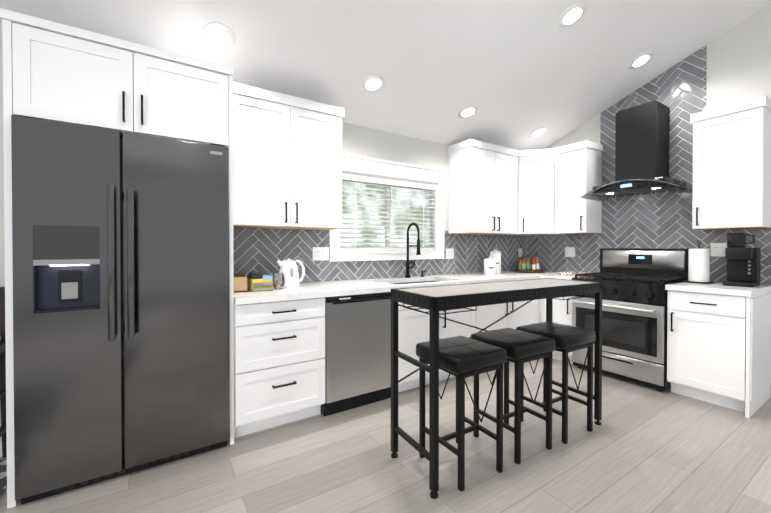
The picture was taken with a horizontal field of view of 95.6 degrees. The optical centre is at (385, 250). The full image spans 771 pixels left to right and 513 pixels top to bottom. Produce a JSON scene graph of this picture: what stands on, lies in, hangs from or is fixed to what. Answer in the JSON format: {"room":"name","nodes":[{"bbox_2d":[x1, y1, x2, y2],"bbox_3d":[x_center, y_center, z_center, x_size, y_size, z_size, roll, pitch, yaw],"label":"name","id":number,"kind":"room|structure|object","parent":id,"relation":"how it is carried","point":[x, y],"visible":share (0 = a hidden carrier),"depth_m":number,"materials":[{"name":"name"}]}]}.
{"room":"kitchen","nodes":[
{"label":"kitchen","id":0,"kind":"room"},
{"bbox_2d":[0,49,482,439],"bbox_3d":[-1.902,-0.472,2.263,9.120,3.300,0.120,0,1,-33],"label":"wall","id":1,"kind":"structure","parent":0,"point":[368,142],"depth_m":3.39,"materials":[{"name":"grey paint"}]},
{"bbox_2d":[0,440,1,456],"bbox_3d":[-3.873,1.145,0.914,4.328,0.090,0.013,0,1,-33],"label":"baseboard","id":2,"kind":"structure","parent":1,"relation":"attached to","point":[0,448],"depth_m":2.00,"materials":[{"name":"white"}]},
{"bbox_2d":[233,82,343,229],"bbox_3d":[-0.780,-0.654,2.699,0.871,0.963,0.355,0,1,-33],"label":"upper cabinet","id":3,"kind":"object","parent":1,"relation":"attached to","point":[287,161],"visible":0.96,"depth_m":2.56,"materials":[{"name":"white wood"}]},
{"bbox_2d":[233,228,524,285],"bbox_3d":[0.304,0.027,3.628,3.698,0.485,0.006,0,1,-33],"label":"wall tile","id":4,"kind":"structure","parent":1,"relation":"attached to","point":[263,250],"depth_m":3.16,"materials":[{"name":"grey tile"}]},
{"bbox_2d":[313,247,328,260],"bbox_3d":[-0.565,0.031,3.055,0.150,0.116,0.007,0,1,-33],"label":"electrical outlet","id":5,"kind":"object","parent":4,"relation":"attached to","point":[320,253],"visible":1,"depth_m":3.05,"materials":[{"name":"white plastic"}]},
{"bbox_2d":[446,248,453,258],"bbox_3d":[0.717,0.038,3.890,0.115,0.116,0.007,0,1,-33],"label":"electrical outlet","id":6,"kind":"object","parent":4,"relation":"attached to","point":[449,253],"visible":1,"depth_m":3.89,"materials":[{"name":"white plastic"}]},
{"bbox_2d":[518,248,521,256],"bbox_3d":[1.765,0.032,4.572,0.075,0.116,0.007,0,1,-33],"label":"electrical outlet","id":7,"kind":"object","parent":4,"relation":"attached to","point":[519,252],"visible":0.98,"depth_m":4.56,"materials":[{"name":"white plastic"}]},
{"bbox_2d":[329,153,447,261],"bbox_3d":[0.048,-0.388,3.498,1.425,0.970,0.140,0,1,-33],"label":"window","id":8,"kind":"structure","parent":1,"relation":"in","point":[364,166],"depth_m":3.51,"materials":[{"name":"white wood"}]},
{"bbox_2d":[340,173,435,250],"bbox_3d":[0.051,-0.352,3.493,1.134,0.709,0.058,0,1,-33],"label":"window blinds","id":9,"kind":"object","parent":8,"relation":"attached to","point":[362,179],"visible":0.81,"depth_m":3.45,"materials":[{"name":"white plastic"}]},
{"bbox_2d":[448,139,517,234],"bbox_3d":[1.110,-0.665,3.930,0.779,0.963,0.355,0,1,-33],"label":"upper cabinet","id":10,"kind":"object","parent":1,"relation":"attached to","point":[482,188],"visible":1,"depth_m":3.77,"materials":[{"name":"white wood"}]},
{"bbox_2d":[509,148,559,235],"bbox_3d":[1.761,-0.670,4.205,0.604,0.959,0.604,0,1,-33],"label":"upper cabinet","id":11,"kind":"object","parent":1,"relation":"attached to","point":[535,191],"visible":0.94,"depth_m":3.98,"materials":[{"name":"white wood"}]},
{"bbox_2d":[0,358,770,512],"bbox_3d":[1.920,1.252,-0.495,12.500,0.100,9.300,0,1,-33],"label":"floor","id":12,"kind":"structure","parent":0,"point":[641,448],"depth_m":1.91,"materials":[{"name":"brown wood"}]},
{"bbox_2d":[0,458,6,497],"bbox_3d":[-2.538,1.190,0.194,2.780,0.011,2.520,0,1,-33],"label":"rug","id":13,"kind":"object","parent":12,"relation":"on","point":[3,474],"depth_m":1.81,"materials":[{"name":"grey fabric"}]},
{"bbox_2d":[0,287,6,457],"bbox_3d":[-2.194,0.690,1.660,0.480,0.962,0.530,0,1,-33],"label":"dining chair","id":14,"kind":"object","parent":13,"relation":"on","point":[2,371],"visible":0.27,"depth_m":1.94,"materials":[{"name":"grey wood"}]},
{"bbox_2d":[0,8,233,508],"bbox_3d":[-1.484,0.044,2.086,0.981,2.270,0.625,0,1,-33],"label":"cabinet","id":15,"kind":"object","parent":12,"relation":"on","point":[56,72],"visible":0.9,"depth_m":1.77,"materials":[{"name":"white"}]},
{"bbox_2d":[11,115,229,504],"bbox_3d":[-1.453,0.280,2.056,0.905,1.800,0.668,0,1,-33],"label":"fridge","id":16,"kind":"object","parent":12,"relation":"on","point":[121,320],"visible":1,"depth_m":1.77,"materials":[{"name":"black metal"}]},
{"bbox_2d":[234,297,324,437],"bbox_3d":[-0.820,0.750,2.513,0.586,0.852,0.645,0,1,-33],"label":"drawers","id":17,"kind":"object","parent":12,"relation":"on","point":[279,363],"visible":0.96,"depth_m":2.26,"materials":[{"name":"white wood"}]},
{"bbox_2d":[321,292,390,416],"bbox_3d":[-0.323,0.748,2.840,0.596,0.849,0.594,0,1,-33],"label":"dishwasher","id":18,"kind":"object","parent":12,"relation":"on","point":[357,357],"visible":0.56,"depth_m":2.57,"materials":[{"name":"silver metal"}]},
{"bbox_2d":[398,302,475,391],"bbox_3d":[0.306,0.743,3.246,0.894,0.852,0.645,0,1,-33],"label":"base cabinet","id":19,"kind":"object","parent":12,"relation":"on","point":[413,328],"visible":0.33,"depth_m":2.90,"materials":[{"name":"white wood"}]},
{"bbox_2d":[234,271,553,304],"bbox_3d":[0.478,0.399,3.358,3.689,0.249,0.637,0,1,-33],"label":"countertop","id":20,"kind":"structure","parent":19,"relation":"on","point":[310,290],"depth_m":2.77,"materials":[{"name":"stone"}]},
{"bbox_2d":[234,273,247,291],"bbox_3d":[-1.020,0.221,2.426,0.100,0.120,0.140,0,1,-33],"label":"box","id":21,"kind":"object","parent":20,"relation":"on","point":[240,282],"visible":0.65,"depth_m":2.37,"materials":[{"name":"brown cardboard"}]},
{"bbox_2d":[248,272,273,291],"bbox_3d":[-0.882,0.219,2.468,0.145,0.125,0.150,0,1,-33],"label":"boxes","id":22,"kind":"object","parent":20,"relation":"on","point":[259,281],"visible":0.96,"depth_m":2.41,"materials":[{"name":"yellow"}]},
{"bbox_2d":[273,273,284,288],"bbox_3d":[-0.774,0.223,2.526,0.090,0.115,0.089,0,1,-33],"label":"glass","id":23,"kind":"object","parent":20,"relation":"on","point":[279,285],"visible":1,"depth_m":2.53,"materials":[{"name":"white glass"}]},
{"bbox_2d":[277,258,304,287],"bbox_3d":[-0.721,0.170,2.668,0.220,0.218,0.156,0,1,-33],"label":"kettle","id":24,"kind":"object","parent":20,"relation":"on","point":[289,269],"visible":0.98,"depth_m":2.61,"materials":[{"name":"white plastic"}]},
{"bbox_2d":[405,223,420,277],"bbox_3d":[0.289,0.001,3.423,0.109,0.543,0.219,0,1,-33],"label":"faucet","id":25,"kind":"object","parent":20,"relation":"on","point":[409,267],"visible":1,"depth_m":3.45,"materials":[{"name":"black metal"}]},
{"bbox_2d":[393,281,439,284],"bbox_3d":[0.297,0.421,3.219,0.780,0.207,0.430,0,1,-33],"label":"sink","id":26,"kind":"object","parent":20,"relation":"in","point":[394,282],"depth_m":3.42,"materials":[{"name":"silver metal"}]},
{"bbox_2d":[484,257,495,274],"bbox_3d":[1.147,0.169,3.836,0.135,0.199,0.135,0,1,-33],"label":"canister","id":27,"kind":"object","parent":20,"relation":"on","point":[489,265],"visible":1,"depth_m":3.78,"materials":[{"name":"white ceramic"}]},
{"bbox_2d":[490,249,500,273],"bbox_3d":[1.265,0.128,4.020,0.126,0.279,0.126,0,1,-33],"label":"flour canister","id":28,"kind":"object","parent":20,"relation":"on","point":[495,254],"visible":0.75,"depth_m":3.96,"materials":[{"name":"white ceramic"}]},
{"bbox_2d":[514,254,544,272],"bbox_3d":[1.748,0.154,4.251,0.350,0.222,0.350,0,1,-33],"label":"tray","id":29,"kind":"object","parent":20,"relation":"on","point":[524,266],"visible":1,"depth_m":4.16,"materials":[{"name":"brown wood"}]},
{"bbox_2d":[416,336,506,491],"bbox_3d":[0.410,0.852,1.931,0.360,0.658,0.360,0,1,-31],"label":"stool","id":30,"kind":"object","parent":12,"relation":"on","point":[461,358],"visible":0.98,"depth_m":1.85,"materials":[{"name":"black leather"}]},
{"bbox_2d":[476,303,507,332],"bbox_3d":[0.874,0.740,3.615,0.452,0.852,0.645,0,1,-33],"label":"base cabinet","id":31,"kind":"object","parent":12,"relation":"on","point":[487,315],"visible":0.15,"depth_m":3.37,"materials":[{"name":"white wood"}]},
{"bbox_2d":[391,278,601,498],"bbox_3d":[0.745,0.699,2.181,1.429,0.960,0.409,0,1,-30],"label":"bar table","id":32,"kind":"object","parent":12,"relation":"on","point":[434,300],"visible":1,"depth_m":1.97,"materials":[{"name":"black metal"}]},
{"bbox_2d":[471,328,555,464],"bbox_3d":[0.773,0.850,2.143,0.360,0.658,0.360,0,1,-30],"label":"stool","id":33,"kind":"object","parent":12,"relation":"on","point":[519,346],"visible":0.88,"depth_m":2.06,"materials":[{"name":"black leather"}]},
{"bbox_2d":[507,299,538,361],"bbox_3d":[1.288,0.738,3.884,0.527,0.852,0.645,0,1,-33],"label":"base cabinet","id":34,"kind":"object","parent":12,"relation":"on","point":[527,314],"visible":0.15,"depth_m":3.64,"materials":[{"name":"white wood"}]},
{"bbox_2d":[516,321,595,443],"bbox_3d":[1.133,0.848,2.342,0.360,0.658,0.360,0,1,-31],"label":"stool","id":35,"kind":"object","parent":12,"relation":"on","point":[567,338],"visible":0.88,"depth_m":2.26,"materials":[{"name":"black leather"}]},
{"bbox_2d":[540,296,572,363],"bbox_3d":[2.013,0.738,3.792,0.645,0.852,0.358,0,1,-33],"label":"base cabinet","id":36,"kind":"object","parent":12,"relation":"on","point":[562,311],"visible":0.21,"depth_m":3.61,"materials":[{"name":"white wood"}]},
{"bbox_2d":[538,272,585,279],"bbox_3d":[2.021,0.291,3.763,0.659,0.040,0.310,0,1,-33],"label":"countertop","id":37,"kind":"structure","parent":36,"relation":"on","point":[556,275],"depth_m":3.64,"materials":[{"name":"stone"}]},
{"bbox_2d":[559,271,591,275],"bbox_3d":[2.056,0.253,3.778,0.240,0.032,0.230,0,1,-33],"label":"tray","id":38,"kind":"object","parent":37,"relation":"on","point":[570,273],"visible":0.71,"depth_m":3.77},
{"bbox_2d":[572,248,688,391],"bbox_3d":[2.288,0.576,3.300,0.711,1.185,0.754,0,1,-33],"label":"stove","id":39,"kind":"object","parent":12,"relation":"on","point":[634,281],"visible":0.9,"depth_m":3.11,"materials":[{"name":"silver metal"}]},
{"bbox_2d":[667,290,770,417],"bbox_3d":[2.661,0.747,2.797,0.645,0.852,0.483,0,1,-33],"label":"base cabinet","id":40,"kind":"object","parent":12,"relation":"on","point":[719,349],"visible":0.92,"depth_m":2.61,"materials":[{"name":"white wood"}]},
{"bbox_2d":[665,282,770,296],"bbox_3d":[2.664,0.300,2.796,0.637,0.040,0.487,0,1,-33],"label":"countertop","id":41,"kind":"structure","parent":40,"relation":"on","point":[717,287],"depth_m":2.63,"materials":[{"name":"stone"}]},
{"bbox_2d":[683,240,714,283],"bbox_3d":[2.685,0.095,2.993,0.170,0.362,0.170,0,1,-33],"label":"paper towel","id":42,"kind":"object","parent":41,"relation":"on","point":[699,265],"visible":1,"depth_m":2.94,"materials":[{"name":"white paper"}]},
{"bbox_2d":[722,233,760,286],"bbox_3d":[2.809,0.071,2.757,0.230,0.415,0.170,0,1,-33],"label":"coffee maker","id":43,"kind":"object","parent":41,"relation":"on","point":[743,265],"visible":1,"depth_m":2.71,"materials":[{"name":"black plastic"}]},
{"bbox_2d":[0,0,770,149],"bbox_3d":[1.920,-2.767,-0.531,12.500,3.496,9.300,0,1,-33],"label":"ceiling","id":44,"kind":"structure","parent":0,"point":[516,72],"depth_m":2.65,"materials":[{"name":"white paint"}]},
{"bbox_2d":[202,22,234,48],"bbox_3d":[-1.031,-1.324,2.164,0.188,0.071,0.177,0,1,-33],"label":"ceiling light","id":45,"kind":"object","parent":44,"relation":"attached to","point":[217,35],"visible":1,"depth_m":2.15,"materials":[{"name":"white plastic"}]},
{"bbox_2d":[362,74,384,91],"bbox_3d":[-0.098,-1.326,2.783,0.188,0.071,0.177,0,1,-33],"label":"ceiling light","id":46,"kind":"object","parent":44,"relation":"attached to","point":[374,83],"visible":1,"depth_m":2.77,"materials":[{"name":"white plastic"}]},
{"bbox_2d":[458,105,477,118],"bbox_3d":[0.795,-1.331,3.364,0.188,0.071,0.177,0,1,-33],"label":"ceiling light","id":47,"kind":"object","parent":44,"relation":"attached to","point":[468,111],"visible":0.96,"depth_m":3.35,"materials":[{"name":"white plastic"}]},
{"bbox_2d":[530,127,546,137],"bbox_3d":[1.734,-1.338,3.970,0.188,0.071,0.177,0,1,-33],"label":"ceiling light","id":48,"kind":"object","parent":44,"relation":"attached to","point":[538,132],"visible":1,"depth_m":3.96,"materials":[{"name":"white plastic"}]},
{"bbox_2d":[558,3,585,27],"bbox_3d":[1.344,-1.689,2.517,0.188,0.071,0.177,0,1,-33],"label":"ceiling light","id":49,"kind":"object","parent":44,"relation":"attached to","point":[572,15],"visible":1,"depth_m":2.51,"materials":[{"name":"white plastic"}]},
{"bbox_2d":[629,52,652,68],"bbox_3d":[2.283,-1.696,3.125,0.188,0.071,0.177,0,1,-33],"label":"ceiling light","id":50,"kind":"object","parent":44,"relation":"attached to","point":[642,59],"visible":1,"depth_m":3.11,"materials":[{"name":"white plastic"}]},
{"bbox_2d":[546,4,770,397],"bbox_3d":[2.516,-0.635,3.724,0.120,3.600,2.250,0,1,-33],"label":"wall","id":51,"kind":"structure","parent":0,"point":[738,66],"depth_m":2.94,"materials":[{"name":"grey paint"}]},
{"bbox_2d":[555,140,602,233],"bbox_3d":[2.129,-0.665,3.868,0.355,0.963,0.354,0,1,-33],"label":"upper cabinet","id":52,"kind":"object","parent":51,"relation":"attached to","point":[578,170],"visible":1,"depth_m":3.77,"materials":[{"name":"white wood"}]},
{"bbox_2d":[580,100,691,201],"bbox_3d":[2.389,-0.946,3.322,0.512,0.842,0.800,0,1,-33],"label":"range hood","id":53,"kind":"object","parent":51,"relation":"attached to","point":[641,149],"visible":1,"depth_m":3.27,"materials":[{"name":"black metal"}]},
{"bbox_2d":[525,45,770,284],"bbox_3d":[2.464,-0.777,3.686,0.006,2.093,2.242,0,1,-33],"label":"wall tile","id":54,"kind":"structure","parent":51,"relation":"attached to","point":[663,220],"depth_m":3.37,"materials":[{"name":"grey tile"}]},
{"bbox_2d":[565,247,574,256],"bbox_3d":[2.176,0.021,4.123,0.007,0.116,0.115,0,1,-33],"label":"electrical outlet","id":55,"kind":"object","parent":54,"relation":"attached to","point":[569,251],"visible":1,"depth_m":4.12,"materials":[{"name":"white plastic"}]},
{"bbox_2d":[711,243,726,256],"bbox_3d":[2.891,-0.004,3.025,0.007,0.116,0.115,0,1,-33],"label":"electrical outlet","id":56,"kind":"object","parent":54,"relation":"attached to","point":[717,249],"visible":0.94,"depth_m":3.03,"materials":[{"name":"white plastic"}]},
{"bbox_2d":[690,96,770,229],"bbox_3d":[2.802,-0.656,2.834,0.355,0.963,0.434,0,1,-33],"label":"upper cabinet","id":57,"kind":"object","parent":51,"relation":"attached to","point":[731,166],"visible":1,"depth_m":2.72,"materials":[{"name":"white wood"}]},
{"label":"outside","id":58,"kind":"structure","parent":0,"visible":0},
{"bbox_2d":[340,180,429,250],"bbox_3d":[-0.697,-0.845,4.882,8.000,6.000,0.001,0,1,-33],"label":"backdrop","id":59,"kind":"structure","parent":58,"point":[370,204],"depth_m":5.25,"materials":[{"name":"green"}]}
]}

